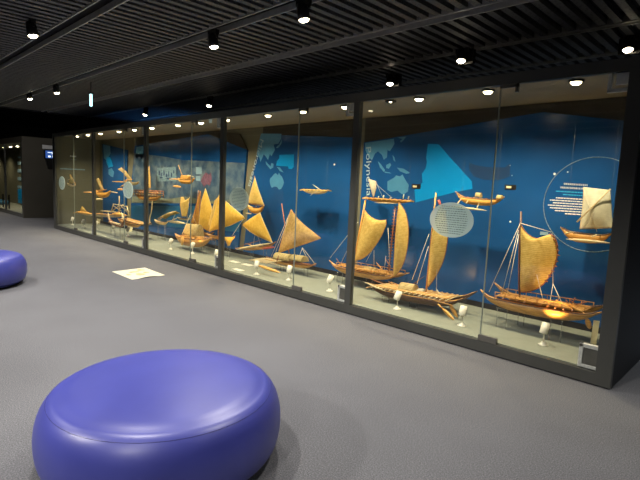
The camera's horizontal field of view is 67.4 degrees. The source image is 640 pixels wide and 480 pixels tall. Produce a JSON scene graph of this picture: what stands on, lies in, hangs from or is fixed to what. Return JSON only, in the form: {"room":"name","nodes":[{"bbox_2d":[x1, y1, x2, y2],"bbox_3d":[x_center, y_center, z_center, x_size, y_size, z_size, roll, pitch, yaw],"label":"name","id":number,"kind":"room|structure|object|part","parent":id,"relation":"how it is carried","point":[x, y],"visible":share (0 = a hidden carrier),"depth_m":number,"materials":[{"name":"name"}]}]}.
{"room":"museum","nodes":[
{"label":"museum","id":0,"kind":"room"},
{"bbox_2d":[0,124,65,138],"bbox_3d":[-19.576,-3.983,22.592,0.100,4.000,19.000,9,9,44],"label":"wall","id":1,"kind":"structure","parent":0,"point":[6,131],"depth_m":25.92,"materials":[{"name":"black paint"}]},
{"bbox_2d":[0,107,125,130],"bbox_3d":[-13.630,-4.996,16.636,16.400,0.100,19.000,9,9,44],"label":"ceiling","id":2,"kind":"structure","parent":0,"point":[8,116],"depth_m":22.43,"materials":[{"name":"black paint"}]},
{"bbox_2d":[0,94,132,122],"bbox_3d":[-7.846,-3.578,11.020,0.060,0.920,19.000,9,9,44],"label":"trim","id":3,"kind":"structure","parent":2,"relation":"attached to","point":[24,94],"depth_m":12.16,"materials":[{"name":"black metal"}]},
{"bbox_2d":[0,211,639,479],"bbox_3d":[-7.549,-0.044,10.985,34.000,0.100,19.000,9,9,44],"label":"floor","id":4,"kind":"structure","parent":0,"point":[360,398],"depth_m":3.82,"materials":[{"name":"carpet"}]},
{"bbox_2d":[0,250,26,289],"bbox_3d":[-4.543,0.373,6.238,1.260,0.428,1.260,9,9,44],"label":"ottoman","id":5,"kind":"object","parent":4,"relation":"on","point":[13,265],"visible":1,"depth_m":6.18,"materials":[{"name":"leather"}]},
{"bbox_2d":[0,136,53,217],"bbox_3d":[-12.494,-2.595,19.336,9.800,2.610,1.500,9,9,44],"label":"display case","id":6,"kind":"object","parent":4,"relation":"on","point":[25,176],"visible":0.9,"depth_m":15.88,"materials":[{"name":"paint"}]},
{"bbox_3d":[-9.029,-2.051,15.950,0.050,2.610,1.500,9,9,44],"label":"panel","id":7,"kind":"part","parent":6,"relation":"part of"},
{"bbox_2d":[42,145,51,148],"bbox_3d":[-8.857,-3.066,15.910,0.021,0.120,0.620,9,9,44],"label":"wall sign","id":8,"kind":"object","parent":6,"relation":"attached to","point":[43,146],"visible":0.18,"depth_m":15.77,"materials":[{"name":"grey paint"}]},
{"bbox_2d":[44,149,52,168],"bbox_3d":[-8.802,-2.666,15.978,0.095,0.631,0.680,9,9,44],"label":"wall monitor","id":9,"kind":"object","parent":6,"relation":"attached to","point":[48,156],"visible":0.35,"depth_m":15.81,"materials":[{"name":"black metal"}]},
{"bbox_2d":[113,268,162,279],"bbox_3d":[-2.820,0.510,7.475,0.801,0.016,0.578,9,9,44],"label":"sheet","id":10,"kind":"object","parent":4,"relation":"on","point":[138,273],"visible":1,"depth_m":7.45,"materials":[{"name":"white paper"}]},
{"bbox_2d":[32,349,280,479],"bbox_3d":[-0.848,0.953,2.633,1.260,0.428,1.260,9,9,44],"label":"ottoman","id":11,"kind":"object","parent":4,"relation":"on","point":[173,414],"visible":1,"depth_m":2.25,"materials":[{"name":"leather"}]},
{"bbox_2d":[52,56,639,388],"bbox_3d":[-1.947,-0.859,8.699,13.315,2.530,1.333,9,9,44],"label":"display case","id":12,"kind":"object","parent":4,"relation":"on","point":[531,142],"visible":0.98,"depth_m":5.82,"materials":[{"name":"glass"}]},
{"bbox_2d":[67,174,75,186],"bbox_3d":[-6.437,-2.035,12.415,0.603,1.309,0.089,9,9,44],"label":"model","id":13,"kind":"object","parent":12,"relation":"hanging from","point":[71,180],"visible":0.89,"depth_m":12.44},
{"bbox_3d":[-6.647,-1.582,13.330,0.040,2.490,1.283,9,9,44],"label":"panel","id":14,"kind":"part","parent":12,"relation":"part of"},
{"bbox_2d":[84,178,116,199],"bbox_3d":[-5.592,-1.829,12.263,1.450,1.610,0.400,9,9,44],"label":"model","id":15,"kind":"object","parent":12,"relation":"hanging from","point":[99,194],"visible":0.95,"depth_m":12.48},
{"bbox_2d":[73,196,128,221],"bbox_3d":[-5.298,-0.650,11.556,3.244,0.923,0.266,9,9,44],"label":"model","id":16,"kind":"object","parent":12,"relation":"on","point":[83,211],"visible":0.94,"depth_m":11.04},
{"bbox_3d":[-4.548,-0.785,10.891,1.272,0.437,0.142,9,9,44],"label":"cabin frame","id":17,"kind":"part","parent":16,"relation":"part of","materials":[{"name":"brown wood"}]},
{"bbox_2d":[103,144,110,159],"bbox_3d":[-5.866,-2.419,13.208,0.508,0.431,0.001,9,9,44],"label":"print","id":18,"kind":"object","parent":12,"relation":"attached to","point":[106,147],"depth_m":13.20},
{"bbox_2d":[106,157,112,167],"bbox_3d":[-5.745,-2.121,13.108,0.470,0.298,0.001,9,9,44],"label":"print","id":19,"kind":"object","parent":12,"relation":"attached to","point":[109,160],"depth_m":13.11},
{"bbox_2d":[109,168,113,176],"bbox_3d":[-5.684,-1.835,13.070,0.366,0.242,0.001,9,9,44],"label":"print","id":20,"kind":"object","parent":12,"relation":"attached to","point":[111,170],"depth_m":13.06},
{"bbox_3d":[-5.539,-1.516,12.976,1.583,2.165,0.034,9,9,44],"label":"graphic panel","id":21,"kind":"part","parent":12,"relation":"part of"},
{"bbox_2d":[107,212,125,236],"bbox_3d":[-4.487,-0.338,10.582,0.979,0.598,0.123,9,9,44],"label":"model","id":22,"kind":"object","parent":12,"relation":"on","point":[113,223],"visible":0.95,"depth_m":10.48},
{"bbox_2d":[112,168,138,190],"bbox_3d":[-4.660,-1.832,11.332,1.156,1.309,0.390,9,9,44],"label":"model","id":23,"kind":"object","parent":12,"relation":"hanging from","point":[120,169],"visible":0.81,"depth_m":11.41},
{"bbox_2d":[117,201,152,227],"bbox_3d":[-4.197,-0.489,10.861,1.295,0.860,0.329,9,9,44],"label":"model","id":24,"kind":"object","parent":12,"relation":"on","point":[134,223],"visible":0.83,"depth_m":10.72},
{"bbox_2d":[135,146,142,158],"bbox_3d":[-4.462,-2.143,11.839,0.484,0.336,0.001,9,9,44],"label":"print","id":25,"kind":"object","parent":12,"relation":"attached to","point":[138,149],"depth_m":11.84},
{"bbox_2d":[133,168,163,200],"bbox_3d":[-3.957,-1.662,11.046,1.209,1.520,0.202,9,9,44],"label":"model","id":26,"kind":"object","parent":12,"relation":"hanging from","point":[139,194],"visible":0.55,"depth_m":11.00},
{"bbox_3d":[-3.989,-1.075,11.120,1.192,0.180,0.184,9,9,44],"label":"deck frame","id":27,"kind":"part","parent":26,"relation":"part of","materials":[{"name":"red wood"}]},
{"bbox_2d":[157,167,175,180],"bbox_3d":[-3.501,-1.493,10.933,0.908,0.342,0.001,9,9,44],"label":"picture","id":28,"kind":"object","parent":12,"relation":"attached to","point":[163,173],"depth_m":10.92},
{"bbox_2d":[154,211,185,229],"bbox_3d":[-3.255,-0.303,10.380,1.377,0.684,0.180,9,9,44],"label":"model","id":29,"kind":"object","parent":12,"relation":"on","point":[169,214],"visible":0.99,"depth_m":10.39},
{"bbox_2d":[168,238,172,249],"bbox_3d":[-2.892,0.073,9.296,0.105,0.220,0.090,9,9,44],"label":"spotlight","id":30,"kind":"object","parent":12,"relation":"on","point":[170,239],"visible":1,"depth_m":9.27,"materials":[{"name":"white plastic"}]},
{"bbox_2d":[177,197,189,219],"bbox_3d":[-2.847,-1.333,10.070,0.577,1.852,0.089,9,9,44],"label":"model","id":31,"kind":"object","parent":12,"relation":"hanging from","point":[184,204],"visible":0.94,"depth_m":10.11},
{"bbox_2d":[173,165,194,187],"bbox_3d":[-2.790,-1.636,9.673,0.651,1.154,0.332,9,9,44],"label":"model","id":32,"kind":"object","parent":12,"relation":"hanging from","point":[185,179],"visible":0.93,"depth_m":9.70},
{"bbox_2d":[131,206,240,231],"bbox_3d":[-3.167,-0.522,10.676,4.756,0.757,0.001,9,9,44],"label":"print","id":33,"kind":"object","parent":12,"relation":"attached to","point":[137,212],"depth_m":11.04},
{"bbox_3d":[-3.085,-1.157,10.575,4.862,2.219,0.034,9,9,44],"label":"graphic panel","id":34,"kind":"part","parent":12,"relation":"part of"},
{"bbox_2d":[191,242,194,253],"bbox_3d":[-2.357,0.145,8.881,0.102,0.220,0.090,9,9,44],"label":"spotlight","id":35,"kind":"object","parent":12,"relation":"on","point":[192,243],"visible":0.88,"depth_m":8.86,"materials":[{"name":"white plastic"}]},
{"bbox_2d":[175,216,215,253],"bbox_3d":[-2.436,-0.191,9.208,1.310,0.801,0.386,9,9,44],"label":"model","id":36,"kind":"object","parent":12,"relation":"on","point":[197,232],"visible":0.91,"depth_m":9.21},
{"bbox_2d":[196,167,201,173],"bbox_3d":[-2.517,-1.442,9.964,0.229,0.154,0.001,9,9,44],"label":"picture","id":37,"kind":"object","parent":12,"relation":"attached to","point":[198,169],"depth_m":9.96},
{"bbox_2d":[191,189,213,235],"bbox_3d":[-2.337,-0.414,9.439,0.930,1.199,0.112,9,9,44],"label":"model","id":38,"kind":"object","parent":12,"relation":"on","point":[203,209],"visible":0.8,"depth_m":9.33},
{"bbox_2d":[201,172,211,185],"bbox_3d":[-2.317,-1.232,9.782,0.409,0.309,0.001,9,9,44],"label":"picture","id":39,"kind":"object","parent":12,"relation":"attached to","point":[206,177],"depth_m":9.77},
{"bbox_2d":[206,195,244,255],"bbox_3d":[-1.762,-0.255,8.648,0.167,1.115,1.241,-3,9,-42],"label":"model","id":40,"kind":"object","parent":12,"relation":"on","point":[232,216],"visible":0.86,"depth_m":8.55},
{"bbox_2d":[246,176,263,213],"bbox_3d":[-1.129,-1.205,8.173,0.498,1.518,0.264,9,9,44],"label":"model","id":41,"kind":"object","parent":12,"relation":"hanging from","point":[255,198],"visible":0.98,"depth_m":8.27},
{"bbox_2d":[235,213,275,257],"bbox_3d":[-1.121,-0.043,8.170,1.277,0.861,0.328,9,9,44],"label":"model","id":42,"kind":"object","parent":12,"relation":"on","point":[255,225],"visible":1,"depth_m":8.12},
{"bbox_2d":[253,260,259,274],"bbox_3d":[-0.944,0.408,7.161,0.090,0.217,0.092,9,9,44],"label":"spotlight","id":43,"kind":"object","parent":12,"relation":"on","point":[256,264],"visible":1,"depth_m":7.13,"materials":[{"name":"white plastic"}]},
{"bbox_2d":[257,133,280,161],"bbox_3d":[-0.893,-1.609,8.348,0.656,0.495,0.001,9,9,44],"label":"print","id":44,"kind":"object","parent":12,"relation":"attached to","point":[268,144],"depth_m":8.34},
{"bbox_2d":[270,173,283,188],"bbox_3d":[-0.743,-1.015,8.243,0.378,0.288,0.001,9,9,44],"label":"print","id":45,"kind":"object","parent":12,"relation":"attached to","point":[276,179],"depth_m":8.24},
{"bbox_2d":[249,203,320,272],"bbox_3d":[-0.543,-0.008,7.250,1.205,1.053,0.579,9,9,44],"label":"model","id":46,"kind":"object","parent":12,"relation":"on","point":[304,235],"visible":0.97,"depth_m":7.33},
{"bbox_2d":[276,154,293,168],"bbox_3d":[-0.590,-1.316,8.069,0.447,0.239,0.001,9,9,44],"label":"print","id":47,"kind":"object","parent":12,"relation":"attached to","point":[283,161],"depth_m":8.07},
{"bbox_2d":[286,265,292,280],"bbox_3d":[-0.439,0.465,6.859,0.090,0.216,0.090,9,9,44],"label":"spotlight","id":48,"kind":"object","parent":12,"relation":"on","point":[289,268],"visible":1,"depth_m":6.83,"materials":[{"name":"white plastic"}]},
{"bbox_3d":[-0.460,-0.705,8.011,2.608,2.139,0.034,9,9,44],"label":"graphic panel","id":49,"kind":"part","parent":12,"relation":"part of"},
{"bbox_2d":[300,184,331,195],"bbox_3d":[-0.048,-1.226,7.141,0.564,1.147,0.162,9,9,44],"label":"model","id":50,"kind":"object","parent":12,"relation":"hanging from","point":[311,191],"visible":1,"depth_m":7.14},
{"bbox_2d":[326,274,333,291],"bbox_3d":[0.130,0.558,6.262,0.094,0.219,0.091,9,9,44],"label":"spotlight","id":51,"kind":"object","parent":12,"relation":"on","point":[330,277],"visible":1,"depth_m":6.23,"materials":[{"name":"white plastic"}]},
{"bbox_3d":[0.285,0.645,5.743,0.107,0.138,0.025,9,9,44],"label":"lock plate","id":52,"kind":"part","parent":12,"relation":"part of","materials":[{"name":"metal"}]},
{"bbox_3d":[-1.610,0.216,9.217,13.215,0.065,0.034,9,9,44],"label":"skirting","id":53,"kind":"part","parent":12,"relation":"part of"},
{"bbox_2d":[329,200,408,280],"bbox_3d":[0.686,0.058,6.522,1.394,1.197,0.402,9,9,44],"label":"model","id":54,"kind":"object","parent":12,"relation":"on","point":[371,230],"visible":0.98,"depth_m":6.33},
{"bbox_3d":[0.593,0.386,6.484,1.012,0.062,0.010,9,9,44],"label":"railing","id":55,"kind":"part","parent":54,"relation":"part of","materials":[{"name":"brown wood"}]},
{"bbox_3d":[0.761,0.373,6.654,1.012,0.062,0.010,9,9,44],"label":"railing","id":56,"kind":"part","parent":54,"relation":"part of","materials":[{"name":"brown wood"}]},
{"bbox_2d":[365,139,393,159],"bbox_3d":[0.820,-1.257,6.679,0.516,0.283,0.001,9,9,44],"label":"print","id":57,"kind":"object","parent":12,"relation":"attached to","point":[375,149],"depth_m":6.67},
{"bbox_2d":[362,179,413,203],"bbox_3d":[0.887,-1.060,6.192,0.791,1.176,0.203,9,9,44],"label":"model","id":58,"kind":"object","parent":12,"relation":"hanging from","point":[372,183],"visible":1,"depth_m":6.30},
{"bbox_2d":[385,100,395,102],"bbox_3d":[0.792,-1.552,5.385,0.124,0.022,0.124,9,9,44],"label":"lamp","id":59,"kind":"object","parent":12,"relation":"attached to","point":[386,101],"visible":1,"depth_m":5.34,"materials":[{"name":"black metal"}]},
{"bbox_2d":[393,290,401,309],"bbox_3d":[0.888,0.682,5.484,0.092,0.219,0.091,9,9,44],"label":"spotlight","id":60,"kind":"object","parent":12,"relation":"on","point":[398,293],"visible":1,"depth_m":5.46,"materials":[{"name":"white plastic"}]},
{"bbox_2d":[387,175,408,193],"bbox_3d":[1.052,-0.754,6.487,0.352,0.262,0.001,9,9,44],"label":"print","id":61,"kind":"object","parent":12,"relation":"attached to","point":[396,184],"depth_m":6.49},
{"bbox_2d":[398,168,408,173],"bbox_3d":[1.114,-0.927,6.413,0.214,0.081,0.001,9,9,44],"label":"print","id":62,"kind":"object","parent":12,"relation":"on","point":[400,170],"depth_m":6.41},
{"bbox_2d":[413,97,424,101],"bbox_3d":[1.058,-1.500,5.126,0.124,0.042,0.124,9,9,44],"label":"lamp","id":63,"kind":"object","parent":12,"relation":"attached to","point":[418,99],"visible":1,"depth_m":5.09,"materials":[{"name":"black metal"}]},
{"bbox_2d":[365,192,477,319],"bbox_3d":[1.108,0.107,5.626,1.482,1.343,0.426,9,9,44],"label":"model","id":64,"kind":"object","parent":12,"relation":"on","point":[411,293],"visible":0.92,"depth_m":5.43},
{"bbox_2d":[414,144,471,201],"bbox_3d":[1.540,-0.826,5.999,0.814,0.757,0.001,9,9,44],"label":"print","id":65,"kind":"object","parent":12,"relation":"attached to","point":[442,169],"depth_m":6.01},
{"bbox_2d":[457,305,466,326],"bbox_3d":[1.459,0.774,4.917,0.090,0.216,0.090,9,9,44],"label":"spotlight","id":66,"kind":"object","parent":12,"relation":"on","point":[462,311],"visible":1,"depth_m":4.89,"materials":[{"name":"white plastic"}]},
{"bbox_2d":[455,112,504,210],"bbox_3d":[1.702,-0.910,5.165,0.574,1.166,0.283,9,9,44],"label":"model","id":67,"kind":"object","parent":12,"relation":"hanging from","point":[473,201],"visible":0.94,"depth_m":5.24},
{"bbox_2d":[481,89,494,93],"bbox_3d":[1.606,-1.414,4.590,0.124,0.042,0.124,9,9,44],"label":"lamp","id":68,"kind":"object","parent":12,"relation":"attached to","point":[485,91],"visible":1,"depth_m":4.56,"materials":[{"name":"black metal"}]},
{"bbox_3d":[1.868,-0.361,5.734,3.563,2.183,0.034,9,9,44],"label":"graphic panel","id":69,"kind":"part","parent":12,"relation":"part of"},
{"bbox_2d":[480,211,602,339],"bbox_3d":[2.200,0.335,4.715,1.147,1.194,0.421,9,9,44],"label":"model","id":70,"kind":"object","parent":12,"relation":"on","point":[537,257],"visible":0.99,"depth_m":4.70},
{"bbox_3d":[2.099,0.590,4.643,0.849,0.071,0.010,9,9,44],"label":"railing","id":71,"kind":"part","parent":70,"relation":"part of","materials":[{"name":"brown wood"}]},
{"bbox_3d":[2.289,0.576,4.834,0.849,0.071,0.010,9,9,44],"label":"railing","id":72,"kind":"part","parent":70,"relation":"part of","materials":[{"name":"brown wood"}]},
{"bbox_2d":[538,322,549,346],"bbox_3d":[2.058,0.859,4.407,0.090,0.217,0.092,9,9,44],"label":"spotlight","id":73,"kind":"object","parent":12,"relation":"on","point":[544,328],"visible":1,"depth_m":4.38,"materials":[{"name":"white plastic"}]},
{"bbox_2d":[568,79,584,84],"bbox_3d":[2.159,-1.327,4.049,0.124,0.042,0.124,9,9,44],"label":"lamp","id":74,"kind":"object","parent":12,"relation":"attached to","point":[573,81],"visible":1,"depth_m":4.02,"materials":[{"name":"black metal"}]},
{"bbox_3d":[2.159,-1.322,4.049,0.086,0.032,0.086,9,9,44],"label":"bulb","id":75,"kind":"part","parent":74,"relation":"part of","materials":[{"name":"white glass"}]},
{"bbox_2d":[560,99,612,243],"bbox_3d":[2.515,-0.664,4.442,0.521,1.416,0.338,9,9,44],"label":"model","id":76,"kind":"object","parent":12,"relation":"hanging from","point":[596,213],"visible":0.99,"depth_m":4.52},
{"bbox_3d":[2.188,0.944,3.883,0.107,0.138,0.025,9,9,44],"label":"lock plate","id":77,"kind":"part","parent":12,"relation":"part of","materials":[{"name":"metal"}]},
{"bbox_2d":[590,320,599,344],"bbox_3d":[2.581,0.867,4.507,0.050,0.220,0.036,9,9,44],"label":"card","id":78,"kind":"object","parent":12,"relation":"on","point":[595,327],"visible":1,"depth_m":4.50,"materials":[{"name":"beige paper"}]},
{"bbox_3d":[2.786,-0.099,4.108,0.040,2.490,1.283,9,9,44],"label":"panel","id":79,"kind":"part","parent":12,"relation":"part of","materials":[{"name":"paint"}]},
{"bbox_2d":[0,0,639,122],"bbox_3d":[-1.605,-2.179,4.949,17.437,0.045,18.976,9,9,44],"label":"ceiling","id":80,"kind":"structure","parent":0,"point":[134,26],"depth_m":5.33,"materials":[{"name":"paint"}]},
{"bbox_2d":[26,92,32,99],"bbox_3d":[-5.661,-2.811,9.359,0.150,0.154,0.113,9,9,44],"label":"track spotlight","id":81,"kind":"object","parent":80,"relation":"attached to","point":[29,96],"visible":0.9,"depth_m":9.32,"materials":[{"name":"black metal"}]},
{"bbox_2d":[25,18,38,37],"bbox_3d":[-2.877,-2.110,4.801,0.150,0.168,0.113,9,9,44],"label":"track spotlight","id":82,"kind":"object","parent":80,"relation":"attached to","point":[31,27],"visible":1,"depth_m":4.76,"materials":[{"name":"black metal"}]},
{"bbox_2d":[53,84,59,93],"bbox_3d":[-4.530,-2.590,8.256,0.150,0.155,0.113,9,9,44],"label":"track spotlight","id":83,"kind":"object","parent":80,"relation":"attached to","point":[56,90],"visible":1,"depth_m":8.21,"materials":[{"name":"black metal"}]},
{"bbox_2d":[0,0,128,69],"bbox_3d":[-2.124,-2.144,4.465,17.500,0.058,0.174,9,9,44],"label":"trim","id":84,"kind":"structure","parent":80,"relation":"attached to","point":[115,3],"depth_m":5.04,"materials":[{"name":"metal"}]},
{"bbox_2d":[88,82,93,105],"bbox_3d":[-3.751,-2.392,7.860,0.090,0.390,0.056,9,9,44],"label":"pendant light","id":85,"kind":"object","parent":80,"relation":"hanging from","point":[90,92],"visible":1,"depth_m":7.85,"materials":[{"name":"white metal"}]},
{"bbox_2d":[143,107,147,115],"bbox_3d":[-3.809,-2.802,10.482,0.150,0.185,0.126,9,9,44],"label":"track spotlight","id":86,"kind":"object","parent":80,"relation":"attached to","point":[145,111],"visible":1,"depth_m":10.45,"materials":[{"name":"black metal"}]},
{"bbox_2d":[0,0,321,105],"bbox_3d":[-1.400,-2.198,5.196,17.500,0.058,0.164,9,9,44],"label":"trim","id":87,"kind":"structure","parent":80,"relation":"attached to","point":[292,6],"depth_m":5.39,"materials":[{"name":"metal"}]},
{"bbox_2d":[206,96,212,106],"bbox_3d":[-2.004,-2.512,8.717,0.150,0.197,0.126,9,9,44],"label":"track spotlight","id":88,"kind":"object","parent":80,"relation":"attached to","point":[209,98],"visible":1,"depth_m":8.69,"materials":[{"name":"black metal"}]},
{"bbox_2d":[208,29,218,48],"bbox_3d":[-1.082,-2.038,4.886,0.150,0.176,0.113,9,9,44],"label":"track spotlight","id":89,"kind":"object","parent":80,"relation":"attached to","point":[213,43],"visible":1,"depth_m":4.85,"materials":[{"name":"black metal"}]},
{"bbox_2d":[41,0,536,112],"bbox_3d":[-0.670,-2.252,5.934,17.500,0.058,0.154,9,9,44],"label":"trim","id":90,"kind":"structure","parent":80,"relation":"attached to","point":[458,13],"depth_m":5.04,"materials":[{"name":"metal"}]},
{"bbox_2d":[296,0,311,22],"bbox_3d":[-0.133,-1.889,3.958,0.150,0.176,0.113,9,9,44],"label":"track spotlight","id":91,"kind":"object","parent":80,"relation":"attached to","point":[303,6],"visible":1,"depth_m":3.92,"materials":[{"name":"black metal"}]},
{"bbox_2d":[88,15,639,117],"bbox_3d":[0.067,-2.306,6.680,17.500,0.058,0.084,9,9,44],"label":"trim","id":92,"kind":"structure","parent":80,"relation":"attached to","point":[626,20],"depth_m":5.37,"materials":[{"name":"metal"}]},
{"bbox_2d":[123,49,617,121],"bbox_3d":[0.735,-2.355,7.354,17.500,0.058,0.084,9,9,44],"label":"trim","id":93,"kind":"structure","parent":80,"relation":"attached to","point":[607,52],"depth_m":6.37,"materials":[{"name":"metal"}]},
{"bbox_2d":[386,73,401,87],"bbox_3d":[0.959,-2.136,6.409,0.200,0.156,0.170,9,9,44],"label":"track spotlight","id":94,"kind":"object","parent":80,"relation":"attached to","point":[393,79],"visible":1,"depth_m":6.38,"materials":[{"name":"black metal"}]},
{"bbox_2d":[455,47,475,65],"bbox_3d":[1.531,-1.968,5.137,0.200,0.155,0.170,9,9,44],"label":"track spotlight","id":95,"kind":"object","parent":80,"relation":"attached to","point":[464,56],"visible":1,"depth_m":5.11,"materials":[{"name":"black metal"}]},
{"bbox_2d":[520,8,639,34],"bbox_3d":[0.070,-2.370,6.673,17.500,0.030,0.054,9,9,44],"label":"trim","id":96,"kind":"structure","parent":80,"relation":"attached to","point":[638,9],"depth_m":4.26,"materials":[{"name":"metal"}]},
{"bbox_2d":[618,34,639,56],"bbox_3d":[2.906,-1.835,4.505,0.200,0.155,0.170,9,9,44],"label":"track spotlight","id":97,"kind":"object","parent":80,"relation":"attached to","point":[629,44],"visible":1,"depth_m":4.48,"materials":[{"name":"black metal"}]},
{"bbox_2d":[0,0,639,91],"bbox_3d":[-1.571,-2.611,4.883,17.600,0.080,19.000,9,9,44],"label":"ceiling slab","id":98,"kind":"structure","parent":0,"point":[613,2],"depth_m":5.70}
]}

